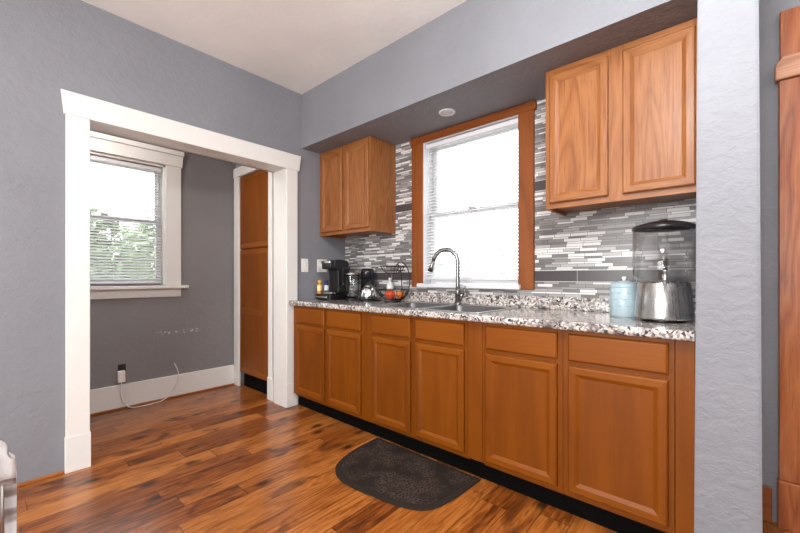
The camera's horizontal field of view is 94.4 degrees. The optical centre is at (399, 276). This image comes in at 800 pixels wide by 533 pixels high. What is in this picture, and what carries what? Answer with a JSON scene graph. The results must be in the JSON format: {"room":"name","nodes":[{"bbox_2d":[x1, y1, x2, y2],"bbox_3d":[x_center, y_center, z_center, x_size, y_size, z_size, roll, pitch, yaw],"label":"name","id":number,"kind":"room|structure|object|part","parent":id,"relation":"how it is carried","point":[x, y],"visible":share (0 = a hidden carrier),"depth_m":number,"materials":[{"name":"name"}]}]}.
{"room":"kitchen","nodes":[
{"label":"kitchen","id":0,"kind":"room"},
{"bbox_2d":[90,151,251,389],"bbox_3d":[-2.937,-0.251,2.624,0.150,2.736,4.740,0,0,41],"label":"wall","id":1,"kind":"structure","parent":0,"point":[193,330],"depth_m":3.55,"materials":[{"name":"grey paint"}]},
{"bbox_2d":[118,364,125,376],"bbox_3d":[-2.364,0.798,3.152,0.008,0.113,0.054,0,0,41],"label":"wall outlet","id":2,"kind":"object","parent":1,"relation":"attached to","point":[121,366],"visible":0.56,"depth_m":3.15,"materials":[{"name":"black plastic"}]},
{"bbox_2d":[90,131,188,299],"bbox_3d":[-2.424,-0.513,3.152,0.200,1.390,1.090,0,0,41],"label":"window","id":3,"kind":"structure","parent":1,"relation":"in","point":[170,161],"depth_m":3.39,"materials":[{"name":"white paint"}]},
{"bbox_3d":[-2.486,-0.743,3.196,0.030,0.520,0.715,0,0,41],"label":"sash","id":4,"kind":"part","parent":3,"relation":"part of","materials":[{"name":"white plastic"}]},
{"bbox_2d":[90,155,160,283],"bbox_3d":[-2.426,-0.467,3.143,0.048,1.053,0.695,0,0,41],"label":"window blind","id":5,"kind":"object","parent":3,"relation":"attached to","point":[92,158],"visible":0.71,"depth_m":3.20,"materials":[{"name":"white plastic"}]},
{"bbox_3d":[-2.429,0.052,3.146,0.028,0.016,0.695,0,0,41],"label":"rail","id":6,"kind":"part","parent":5,"relation":"part of","materials":[{"name":"white plastic"}]},
{"bbox_3d":[-2.459,-0.223,3.173,0.030,0.590,0.715,0,0,41],"label":"sash","id":7,"kind":"part","parent":3,"relation":"part of","materials":[{"name":"white plastic"}]},
{"bbox_3d":[-2.452,-0.476,3.166,0.140,1.095,0.755,0,0,41],"label":"frame","id":8,"kind":"part","parent":3,"relation":"part of","materials":[{"name":"white paint"}]},
{"bbox_3d":[-2.417,0.091,3.145,0.180,0.028,1.090,0,0,41],"label":"sill","id":9,"kind":"part","parent":3,"relation":"part of","materials":[{"name":"white paint"}]},
{"bbox_2d":[117,363,178,407],"bbox_3d":[-2.198,0.952,3.263,0.073,0.327,0.464,0,0,45],"label":"power adapter","id":10,"kind":"object","parent":1,"relation":"attached to","point":[120,374],"visible":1,"depth_m":3.12,"materials":[{"name":"white plastic"}]},
{"bbox_2d":[90,365,233,413],"bbox_3d":[-3.087,1.008,2.326,0.020,0.193,4.095,0,0,41],"label":"baseboard","id":11,"kind":"structure","parent":1,"relation":"attached to","point":[105,398],"depth_m":3.33,"materials":[{"name":"white paint"}]},
{"bbox_2d":[90,383,233,415],"bbox_3d":[-3.074,1.109,2.315,0.016,0.016,4.095,0,0,41],"label":"trim","id":12,"kind":"structure","parent":1,"relation":"attached to","point":[157,400],"depth_m":3.33,"materials":[{"name":"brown wood"}]},
{"bbox_2d":[0,0,344,483],"bbox_3d":[-2.173,-0.251,1.949,0.170,2.736,4.740,0,0,41],"label":"wall","id":13,"kind":"structure","parent":0,"point":[47,47],"depth_m":2.09,"materials":[{"name":"grey paint"}]},
{"bbox_2d":[17,470,63,487],"bbox_3d":[-2.791,1.108,1.109,0.016,0.018,2.664,0,0,41],"label":"baseboard","id":14,"kind":"structure","parent":13,"relation":"attached to","point":[59,472],"depth_m":2.03,"materials":[{"name":"brown wood"}]},
{"bbox_2d":[64,114,90,473],"bbox_3d":[-1.938,0.092,2.212,0.215,2.050,0.116,0,0,41],"label":"trim","id":15,"kind":"structure","parent":13,"relation":"attached to","point":[77,439],"depth_m":2.14,"materials":[{"name":"white paint"}]},
{"bbox_2d":[60,89,300,172],"bbox_3d":[-1.470,-0.993,2.744,0.221,0.134,1.568,0,0,41],"label":"trim","id":16,"kind":"structure","parent":13,"relation":"attached to","point":[105,117],"depth_m":2.53,"materials":[{"name":"white paint"}]},
{"bbox_2d":[274,168,297,407],"bbox_3d":[-1.006,0.092,3.265,0.215,2.050,0.115,0,0,41],"label":"trim","id":17,"kind":"structure","parent":13,"relation":"attached to","point":[285,180],"depth_m":3.20,"materials":[{"name":"white paint"}]},
{"bbox_2d":[301,259,307,271],"bbox_3d":[-0.847,-0.104,3.308,0.016,0.118,0.071,0,0,41],"label":"switch plate","id":18,"kind":"object","parent":13,"relation":"attached to","point":[304,262],"visible":1,"depth_m":3.31,"materials":[{"name":"white plastic"}]},
{"bbox_2d":[317,259,326,271],"bbox_3d":[-0.721,-0.104,3.450,0.016,0.118,0.114,0,0,41],"label":"switch plate","id":19,"kind":"object","parent":13,"relation":"attached to","point":[319,264],"visible":0.64,"depth_m":3.43,"materials":[{"name":"white plastic"}]},
{"bbox_2d":[82,0,466,94],"bbox_3d":[-0.810,-1.669,0.743,5.830,0.100,5.040,0,0,41],"label":"ceiling","id":20,"kind":"structure","parent":0,"point":[297,46],"depth_m":2.40,"materials":[{"name":"white paint"}]},
{"bbox_2d":[17,382,792,532],"bbox_3d":[-0.810,1.177,0.743,5.830,0.120,5.040,0,0,41],"label":"floor","id":21,"kind":"structure","parent":0,"point":[228,459],"depth_m":1.98,"materials":[{"name":"brown wood"}]},
{"bbox_2d":[0,485,3,532],"bbox_3d":[-1.184,0.754,0.810,0.446,0.726,0.439,0,0,41],"label":"dining chair","id":22,"kind":"object","parent":21,"relation":"on","point":[1,487],"visible":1,"depth_m":0.84,"materials":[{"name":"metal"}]},
{"bbox_2d":[0,440,16,532],"bbox_3d":[-0.966,0.518,0.785,0.100,0.306,0.217,0,0,41],"label":"kitchen towel","id":23,"kind":"object","parent":22,"relation":"on","point":[8,469],"visible":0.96,"depth_m":0.88,"materials":[{"name":"white fabric"}]},
{"bbox_2d":[233,166,273,400],"bbox_3d":[-1.222,-0.001,3.812,0.812,2.235,0.628,0,0,41],"label":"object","id":24,"kind":"object","parent":21,"relation":"on","point":[254,192],"visible":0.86,"depth_m":3.59,"materials":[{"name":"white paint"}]},
{"bbox_3d":[-1.411,0.348,3.604,0.585,1.238,0.019,0,0,41],"label":"door","id":25,"kind":"part","parent":24,"relation":"part of","materials":[{"name":"brown wood"}]},
{"bbox_3d":[-1.411,-0.650,3.604,0.585,0.730,0.019,0,0,41],"label":"door","id":26,"kind":"part","parent":24,"relation":"part of","materials":[{"name":"brown wood"}]},
{"bbox_3d":[-1.410,0.049,3.605,0.483,0.538,0.005,0,0,41],"label":"door panel","id":27,"kind":"part","parent":24,"relation":"part of","materials":[{"name":"brown wood"}]},
{"bbox_3d":[-1.410,0.640,3.605,0.483,0.550,0.005,0,0,41],"label":"door panel","id":28,"kind":"part","parent":24,"relation":"part of","materials":[{"name":"brown wood"}]},
{"bbox_3d":[-1.410,-0.650,3.605,0.483,0.628,0.005,0,0,41],"label":"door panel","id":29,"kind":"part","parent":24,"relation":"part of","materials":[{"name":"brown wood"}]},
{"bbox_2d":[294,305,366,420],"bbox_3d":[-0.394,0.629,3.116,0.888,0.776,0.613,0,0,41],"label":"base cabinet","id":30,"kind":"object","parent":21,"relation":"on","point":[329,344],"visible":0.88,"depth_m":2.83,"materials":[{"name":"brown wood"}]},
{"bbox_3d":[-0.737,0.690,3.026,0.300,0.478,0.005,0,0,41],"label":"door panel","id":31,"kind":"part","parent":30,"relation":"part of","materials":[{"name":"brown wood"}]},
{"bbox_3d":[-0.739,0.320,3.025,0.392,0.123,0.019,0,0,41],"label":"drawer","id":32,"kind":"part","parent":30,"relation":"part of","materials":[{"name":"brown wood"}]},
{"bbox_3d":[-0.739,0.690,3.025,0.392,0.570,0.019,0,0,41],"label":"door","id":33,"kind":"part","parent":30,"relation":"part of","materials":[{"name":"brown wood"}]},
{"bbox_3d":[-0.420,0.690,2.746,0.291,0.478,0.005,0,0,41],"label":"door panel","id":34,"kind":"part","parent":30,"relation":"part of","materials":[{"name":"brown wood"}]},
{"bbox_3d":[-0.421,0.320,2.744,0.383,0.123,0.019,0,0,41],"label":"drawer","id":35,"kind":"part","parent":30,"relation":"part of","materials":[{"name":"brown wood"}]},
{"bbox_3d":[-0.421,0.690,2.744,0.383,0.570,0.019,0,0,41],"label":"door","id":36,"kind":"part","parent":30,"relation":"part of","materials":[{"name":"brown wood"}]},
{"bbox_2d":[289,290,695,341],"bbox_3d":[0.273,0.182,2.514,2.738,0.118,0.638,0,0,41],"label":"countertop","id":37,"kind":"structure","parent":30,"relation":"on","point":[592,315],"depth_m":2.11,"materials":[{"name":"stone"}]},
{"bbox_2d":[316,294,346,300],"bbox_3d":[-0.602,0.175,3.311,0.204,0.053,0.237,0,0,41],"label":"pod drawer","id":38,"kind":"object","parent":37,"relation":"on","point":[330,297],"visible":0.81,"depth_m":3.22,"materials":[{"name":"black plastic"}]},
{"bbox_2d":[317,280,321,293],"bbox_3d":[-0.717,0.089,3.304,0.043,0.118,0.042,0,0,41],"label":"bottle","id":39,"kind":"object","parent":38,"relation":"on","point":[319,286],"visible":1,"depth_m":3.29,"materials":[{"name":"yellow glass"}]},
{"bbox_2d":[324,280,328,291],"bbox_3d":[-0.667,0.089,3.360,0.043,0.118,0.042,0,0,41],"label":"bottle","id":40,"kind":"object","parent":38,"relation":"on","point":[326,286],"visible":0.77,"depth_m":3.34,"materials":[{"name":"white plastic"}]},
{"bbox_2d":[321,259,349,293],"bbox_3d":[-0.570,-0.004,3.290,0.155,0.304,0.216,0,0,41],"label":"coffee maker","id":41,"kind":"object","parent":37,"relation":"on","point":[337,268],"visible":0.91,"depth_m":3.26,"materials":[{"name":"black plastic"}]},
{"bbox_3d":[-0.481,-0.003,3.289,0.020,0.182,0.090,0,0,41],"label":"water tank","id":42,"kind":"part","parent":41,"relation":"part of","materials":[{"name":"clear plastic"}]},
{"bbox_2d":[345,271,358,299],"bbox_3d":[-0.420,0.073,3.241,0.120,0.257,0.120,0,0,41],"label":"blender jar","id":43,"kind":"object","parent":37,"relation":"on","point":[351,278],"visible":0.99,"depth_m":3.19,"materials":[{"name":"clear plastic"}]},
{"bbox_3d":[-0.420,-0.037,3.241,0.108,0.036,0.108,0,0,41],"label":"lid","id":44,"kind":"part","parent":43,"relation":"part of","materials":[{"name":"metal"}]},
{"bbox_2d":[360,268,373,292],"bbox_3d":[-0.292,0.062,3.322,0.128,0.280,0.128,0,0,41],"label":"coffee grinder","id":45,"kind":"object","parent":37,"relation":"on","point":[367,273],"visible":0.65,"depth_m":3.27,"materials":[{"name":"black plastic"}]},
{"bbox_3d":[-0.292,-0.031,3.322,0.120,0.094,0.120,0,0,41],"label":"lid","id":46,"kind":"part","parent":45,"relation":"part of","materials":[{"name":"black plastic"}]},
{"bbox_2d":[355,299,381,300],"bbox_3d":[-0.267,0.197,3.153,0.230,0.010,0.230,0,0,41],"label":"serving tray","id":47,"kind":"object","parent":37,"relation":"on","point":[355,299],"visible":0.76,"depth_m":3.07,"materials":[{"name":"black plastic"}]},
{"bbox_2d":[359,280,377,299],"bbox_3d":[-0.263,0.109,3.151,0.165,0.177,0.155,0,0,25],"label":"kettle","id":48,"kind":"object","parent":47,"relation":"on","point":[368,292],"visible":0.94,"depth_m":3.10,"materials":[{"name":"silver metal"}]},
{"bbox_2d":[387,278,393,298],"bbox_3d":[-0.085,0.104,3.186,0.060,0.195,0.060,0,0,41],"label":"soap bottle","id":49,"kind":"object","parent":37,"relation":"on","point":[390,285],"visible":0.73,"depth_m":3.17,"materials":[{"name":"white plastic"}]},
{"bbox_2d":[376,262,409,301],"bbox_3d":[-0.060,0.039,3.010,0.263,0.324,0.263,0,0,41],"label":"fruit basket","id":50,"kind":"object","parent":37,"relation":"on","point":[396,265],"visible":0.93,"depth_m":3.00,"materials":[{"name":"black metal"}]},
{"bbox_2d":[385,289,394,298],"bbox_3d":[-0.078,0.135,2.959,0.082,0.082,0.082,0,0,41],"label":"apple","id":51,"kind":"object","parent":50,"relation":"in","point":[391,294],"visible":0.85,"depth_m":2.93,"materials":[{"name":"red food"}]},
{"bbox_2d":[380,265,404,273],"bbox_3d":[-0.060,-0.060,3.010,0.207,0.063,0.207,0,0,41],"label":"bowl","id":52,"kind":"object","parent":50,"relation":"on","point":[387,266],"depth_m":3.04,"materials":[{"name":"black metal"}]},
{"bbox_2d":[376,289,408,299],"bbox_3d":[-0.060,0.141,3.010,0.263,0.086,0.263,0,0,41],"label":"bowl","id":53,"kind":"object","parent":50,"relation":"on","point":[405,295],"depth_m":2.98,"materials":[{"name":"black metal"}]},
{"bbox_3d":[-0.005,0.044,2.985,0.052,0.307,0.008,0,0,0],"label":"arm","id":54,"kind":"part","parent":50,"relation":"part of","materials":[{"name":"black metal"}]},
{"bbox_2d":[396,290,404,297],"bbox_3d":[0.001,0.139,3.019,0.072,0.072,0.072,0,0,41],"label":"orange","id":55,"kind":"object","parent":50,"relation":"in","point":[398,293],"visible":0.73,"depth_m":2.99,"materials":[{"name":"orange food"}]},
{"bbox_3d":[0.024,0.038,3.035,0.119,0.322,0.008,0,0,0],"label":"arm","id":56,"kind":"part","parent":50,"relation":"part of","materials":[{"name":"black metal"}]},
{"bbox_2d":[371,302,517,313],"bbox_3d":[0.281,0.288,2.508,0.861,0.182,0.506,0,0,41],"label":"sink","id":57,"kind":"object","parent":37,"relation":"in","point":[465,308],"visible":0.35,"depth_m":2.56,"materials":[{"name":"metal"}]},
{"bbox_3d":[0.104,0.288,2.623,0.388,0.181,0.403,0,0,41],"label":"bowl","id":58,"kind":"part","parent":57,"relation":"part of","materials":[{"name":"metal"}]},
{"bbox_3d":[0.417,0.288,2.346,0.392,0.181,0.403,0,0,41],"label":"bowl","id":59,"kind":"part","parent":57,"relation":"part of","materials":[{"name":"metal"}]},
{"bbox_2d":[428,248,465,304],"bbox_3d":[0.344,-0.008,2.699,0.303,0.411,0.060,0,0,29],"label":"kitchen faucet","id":60,"kind":"object","parent":37,"relation":"on","point":[458,295],"visible":1,"depth_m":2.65,"materials":[{"name":"silver metal"}]},
{"bbox_3d":[0.333,-0.063,2.702,0.215,0.300,0.030,0,0,27],"label":"spout","id":61,"kind":"part","parent":60,"relation":"part of","materials":[{"name":"silver metal"}]},
{"bbox_2d":[609,276,636,317],"bbox_3d":[1.143,0.099,1.892,0.134,0.206,0.134,0,0,41],"label":"canister","id":62,"kind":"object","parent":37,"relation":"on","point":[622,297],"visible":0.78,"depth_m":1.84,"materials":[{"name":"blue ceramic"}]},
{"bbox_3d":[1.143,0.036,1.892,0.133,0.035,0.133,0,0,41],"label":"lid","id":63,"kind":"part","parent":62,"relation":"part of","materials":[{"name":"silver metal"}]},
{"bbox_2d":[631,219,695,322],"bbox_3d":[1.208,-0.033,1.701,0.254,0.469,0.255,0,0,-6],"label":"dispenser","id":64,"kind":"object","parent":37,"relation":"on","point":[664,301],"visible":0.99,"depth_m":1.62,"materials":[{"name":"silver metal"}]},
{"bbox_3d":[1.208,-0.237,1.701,0.250,0.036,0.250,0,0,41],"label":"lid","id":65,"kind":"part","parent":64,"relation":"part of","materials":[{"name":"black plastic"}]},
{"bbox_3d":[1.208,-0.099,1.701,0.244,0.240,0.244,0,0,41],"label":"tank","id":66,"kind":"part","parent":64,"relation":"part of","materials":[{"name":"clear plastic"}]},
{"bbox_2d":[662,268,667,284],"bbox_3d":[1.134,-0.002,1.588,0.027,0.071,0.051,0,0,41],"label":"tap","id":67,"kind":"object","parent":64,"relation":"on","point":[664,276],"depth_m":1.57,"materials":[{"name":"silver metal"}]},
{"bbox_2d":[335,438,480,510],"bbox_3d":[-0.029,1.110,2.103,0.802,0.012,0.518,0,0,41],"label":"floor mat","id":68,"kind":"object","parent":21,"relation":"on","point":[380,469],"visible":1,"depth_m":2.05,"materials":[{"name":"rubber"}]},
{"bbox_2d":[365,312,482,461],"bbox_3d":[0.287,0.629,2.514,0.924,0.776,0.613,0,0,41],"label":"base cabinet","id":69,"kind":"object","parent":21,"relation":"on","point":[416,368],"depth_m":2.22,"materials":[{"name":"brown wood"}]},
{"bbox_3d":[-0.062,0.690,2.429,0.250,0.478,0.005,0,0,41],"label":"door panel","id":70,"kind":"part","parent":69,"relation":"part of","materials":[{"name":"brown wood"}]},
{"bbox_3d":[-0.063,0.320,2.427,0.342,0.123,0.019,0,0,41],"label":"false drawer","id":71,"kind":"part","parent":69,"relation":"part of","materials":[{"name":"brown wood"}]},
{"bbox_3d":[-0.063,0.690,2.427,0.342,0.570,0.019,0,0,41],"label":"door","id":72,"kind":"part","parent":69,"relation":"part of","materials":[{"name":"brown wood"}]},
{"bbox_3d":[0.228,0.690,2.173,0.254,0.478,0.005,0,0,41],"label":"door panel","id":73,"kind":"part","parent":69,"relation":"part of","materials":[{"name":"brown wood"}]},
{"bbox_3d":[0.226,0.320,2.171,0.346,0.123,0.019,0,0,41],"label":"false drawer","id":74,"kind":"part","parent":69,"relation":"part of","materials":[{"name":"brown wood"}]},
{"bbox_3d":[0.226,0.690,2.171,0.346,0.570,0.019,0,0,41],"label":"door","id":75,"kind":"part","parent":69,"relation":"part of","materials":[{"name":"brown wood"}]},
{"bbox_3d":[0.417,0.620,2.030,0.088,0.758,0.020,0,0,41],"label":"filler panel","id":76,"kind":"part","parent":69,"relation":"part of","materials":[{"name":"brown wood"}]},
{"bbox_2d":[300,396,665,532],"bbox_3d":[0.118,1.067,2.366,2.650,0.100,0.012,0,0,41],"label":"toe kick","id":77,"kind":"object","parent":21,"relation":"on","point":[610,520],"visible":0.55,"depth_m":1.99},
{"bbox_2d":[483,323,564,493],"bbox_3d":[0.789,0.629,2.070,0.414,0.776,0.613,0,0,41],"label":"base cabinet","id":78,"kind":"object","parent":21,"relation":"on","point":[523,365],"visible":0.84,"depth_m":1.83,"materials":[{"name":"brown wood"}]},
{"bbox_3d":[0.594,0.690,1.849,0.277,0.478,0.005,0,0,41],"label":"door panel","id":79,"kind":"part","parent":78,"relation":"part of","materials":[{"name":"brown wood"}]},
{"bbox_3d":[0.593,0.320,1.847,0.369,0.123,0.019,0,0,41],"label":"drawer","id":80,"kind":"part","parent":78,"relation":"part of","materials":[{"name":"brown wood"}]},
{"bbox_3d":[0.593,0.690,1.847,0.369,0.570,0.019,0,0,41],"label":"door","id":81,"kind":"part","parent":78,"relation":"part of","materials":[{"name":"brown wood"}]},
{"bbox_2d":[563,330,694,532],"bbox_3d":[1.125,0.679,1.773,0.478,0.876,0.613,0,0,41],"label":"base cabinet","id":82,"kind":"object","parent":21,"relation":"on","point":[619,390],"depth_m":1.53,"materials":[{"name":"brown wood"}]},
{"bbox_3d":[0.908,0.690,1.571,0.280,0.478,0.005,0,0,41],"label":"door panel","id":83,"kind":"part","parent":82,"relation":"part of","materials":[{"name":"brown wood"}]},
{"bbox_3d":[0.907,0.320,1.569,0.372,0.123,0.019,0,0,41],"label":"drawer","id":84,"kind":"part","parent":82,"relation":"part of","materials":[{"name":"brown wood"}]},
{"bbox_3d":[1.098,0.679,1.428,0.060,0.876,0.020,0,0,41],"label":"filler panel","id":85,"kind":"part","parent":82,"relation":"part of","materials":[{"name":"brown wood"}]},
{"bbox_2d":[302,0,697,153],"bbox_3d":[0.324,-1.381,2.567,2.752,0.477,0.504,0,0,41],"label":"soffit","id":86,"kind":"structure","parent":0,"point":[476,59],"depth_m":2.25,"materials":[{"name":"grey paint"}]},
{"bbox_2d":[439,108,455,115],"bbox_3d":[0.327,-1.138,2.568,0.116,0.008,0.116,0,0,41],"label":"recessed light","id":87,"kind":"object","parent":86,"relation":"in","point":[444,112],"visible":1,"depth_m":2.56,"materials":[{"name":"white plastic"}]},
{"bbox_2d":[694,0,761,532],"bbox_3d":[1.353,-0.251,1.534,0.179,2.736,0.690,0,0,41],"label":"wall partition","id":88,"kind":"structure","parent":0,"point":[728,398],"depth_m":1.27,"materials":[{"name":"grey paint"}]},
{"bbox_2d":[759,0,799,522],"bbox_3d":[1.132,-0.251,2.290,4.670,2.736,0.150,0,0,41],"label":"wall","id":89,"kind":"structure","parent":0,"point":[769,10],"depth_m":1.70,"materials":[{"name":"grey paint"}]},
{"bbox_2d":[320,136,395,238],"bbox_3d":[-0.396,-0.757,3.317,0.672,0.764,0.322,0,0,41],"label":"upper cabinet","id":90,"kind":"object","parent":89,"relation":"attached to","point":[358,178],"visible":1,"depth_m":3.13,"materials":[{"name":"brown wood"}]},
{"bbox_3d":[-0.610,-0.754,3.307,0.200,0.605,0.005,0,0,41],"label":"door panel","id":91,"kind":"part","parent":90,"relation":"part of","materials":[{"name":"brown wood"}]},
{"bbox_3d":[-0.611,-0.754,3.306,0.292,0.697,0.019,0,0,41],"label":"door","id":92,"kind":"part","parent":90,"relation":"part of","materials":[{"name":"brown wood"}]},
{"bbox_3d":[-0.483,-0.757,3.219,0.672,0.764,0.019,0,0,41],"label":"frame","id":93,"kind":"part","parent":90,"relation":"part of","materials":[{"name":"brown wood"}]},
{"bbox_3d":[-0.362,-0.754,3.088,0.198,0.605,0.005,0,0,41],"label":"door panel","id":94,"kind":"part","parent":90,"relation":"part of","materials":[{"name":"brown wood"}]},
{"bbox_3d":[-0.363,-0.754,3.087,0.290,0.697,0.019,0,0,41],"label":"door","id":95,"kind":"part","parent":90,"relation":"part of","materials":[{"name":"brown wood"}]},
{"bbox_2d":[410,100,536,289],"bbox_3d":[0.529,-0.528,2.786,1.050,1.221,0.205,0,0,41],"label":"window","id":96,"kind":"structure","parent":89,"relation":"in","point":[525,113],"depth_m":2.68,"materials":[{"name":"brown wood"}]},
{"bbox_3d":[0.524,0.067,2.791,0.865,0.032,0.205,0,0,41],"label":"sill","id":97,"kind":"part","parent":96,"relation":"part of","materials":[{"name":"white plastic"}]},
{"bbox_3d":[0.545,-0.521,2.795,0.842,1.175,0.170,0,0,41],"label":"frame","id":98,"kind":"part","parent":96,"relation":"part of","materials":[{"name":"white plastic"}]},
{"bbox_2d":[426,118,517,279],"bbox_3d":[0.516,-0.526,2.763,0.784,1.095,0.048,0,0,41],"label":"window blind","id":99,"kind":"object","parent":96,"relation":"attached to","point":[514,122],"visible":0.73,"depth_m":2.73,"materials":[{"name":"white plastic"}]},
{"bbox_3d":[0.313,-0.521,2.947,0.002,1.065,0.038,0,0,41],"label":"ladder cord","id":100,"kind":"part","parent":99,"relation":"part of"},
{"bbox_3d":[0.518,0.014,2.766,0.784,0.016,0.028,0,0,41],"label":"rail","id":101,"kind":"part","parent":99,"relation":"part of","materials":[{"name":"white plastic"}]},
{"bbox_3d":[0.724,-0.521,2.584,0.002,1.065,0.038,0,0,41],"label":"ladder cord","id":102,"kind":"part","parent":99,"relation":"part of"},
{"bbox_3d":[0.558,-0.237,2.811,0.790,0.572,0.030,0,0,41],"label":"sash","id":103,"kind":"part","parent":96,"relation":"part of","materials":[{"name":"white plastic"}]},
{"bbox_3d":[0.581,-0.781,2.837,0.790,0.595,0.030,0,0,41],"label":"sash","id":104,"kind":"part","parent":96,"relation":"part of","materials":[{"name":"white glass"}]},
{"bbox_2d":[345,98,695,300],"bbox_3d":[0.486,-0.503,2.757,2.741,1.279,0.006,0,0,41],"label":"wall tile","id":105,"kind":"structure","parent":89,"relation":"attached to","point":[580,254],"depth_m":2.26,"materials":[{"name":"tile"}]},
{"bbox_2d":[546,17,697,215],"bbox_3d":[1.154,-0.757,1.947,0.667,0.764,0.322,0,0,41],"label":"upper cabinet","id":106,"kind":"object","parent":89,"relation":"attached to","point":[621,121],"visible":0.9,"depth_m":1.79,"materials":[{"name":"brown wood"}]},
{"bbox_3d":[0.932,-0.754,1.944,0.194,0.605,0.005,0,0,41],"label":"door panel","id":107,"kind":"part","parent":106,"relation":"part of","materials":[{"name":"brown wood"}]},
{"bbox_3d":[0.930,-0.754,1.943,0.286,0.697,0.019,0,0,41],"label":"door","id":108,"kind":"part","parent":106,"relation":"part of","materials":[{"name":"brown wood"}]},
{"bbox_3d":[1.190,-0.754,1.715,0.187,0.605,0.005,0,0,41],"label":"door panel","id":109,"kind":"part","parent":106,"relation":"part of","materials":[{"name":"brown wood"}]},
{"bbox_3d":[1.189,-0.754,1.714,0.279,0.697,0.019,0,0,41],"label":"door","id":110,"kind":"part","parent":106,"relation":"part of","materials":[{"name":"brown wood"}]},
{"bbox_2d":[762,485,771,522],"bbox_3d":[1.667,1.037,1.705,0.064,0.160,0.018,0,0,41],"label":"baseboard","id":111,"kind":"structure","parent":89,"relation":"attached to","point":[766,490],"depth_m":1.69,"materials":[{"name":"brown wood"}]},
{"bbox_2d":[774,5,799,532],"bbox_3d":[2.119,-0.033,1.330,1.096,2.300,0.110,0,0,41],"label":"door frame","id":112,"kind":"structure","parent":89,"relation":"in","point":[787,69],"depth_m":1.64,"materials":[{"name":"brown wood"}]},
{"bbox_3d":[2.102,0.015,1.311,1.070,1.780,0.030,0,0,41],"label":"casing","id":113,"kind":"part","parent":112,"relation":"part of","materials":[{"name":"brown wood"}]},
{"bbox_3d":[2.102,-1.079,1.312,1.062,0.208,0.030,0,0,41],"label":"head casing","id":114,"kind":"part","parent":112,"relation":"part of","materials":[{"name":"brown wood"}]},
{"label":"outside","id":115,"kind":"structure","parent":0,"visible":0},
{"bbox_3d":[-2.123,2.017,1.877,60.000,0.100,60.000,0,0,41],"label":"ground","id":116,"kind":"structure","parent":115,"visible":0},
{"bbox_2d":[90,207,145,277],"bbox_3d":[-5.165,0.336,5.370,2.326,3.292,2.694,0,0,41],"label":"tree","id":117,"kind":"object","parent":116,"relation":"on","point":[90,207],"visible":0.06,"depth_m":5.67,"materials":[{"name":"green plant"}]},
{"bbox_2d":[112,218,154,277],"bbox_3d":[-5.292,0.229,8.843,2.484,3.505,3.043,0,0,41],"label":"tree","id":118,"kind":"object","parent":116,"relation":"on","point":[147,218],"visible":0.02,"depth_m":8.02,"materials":[{"name":"green plant"}]}
]}

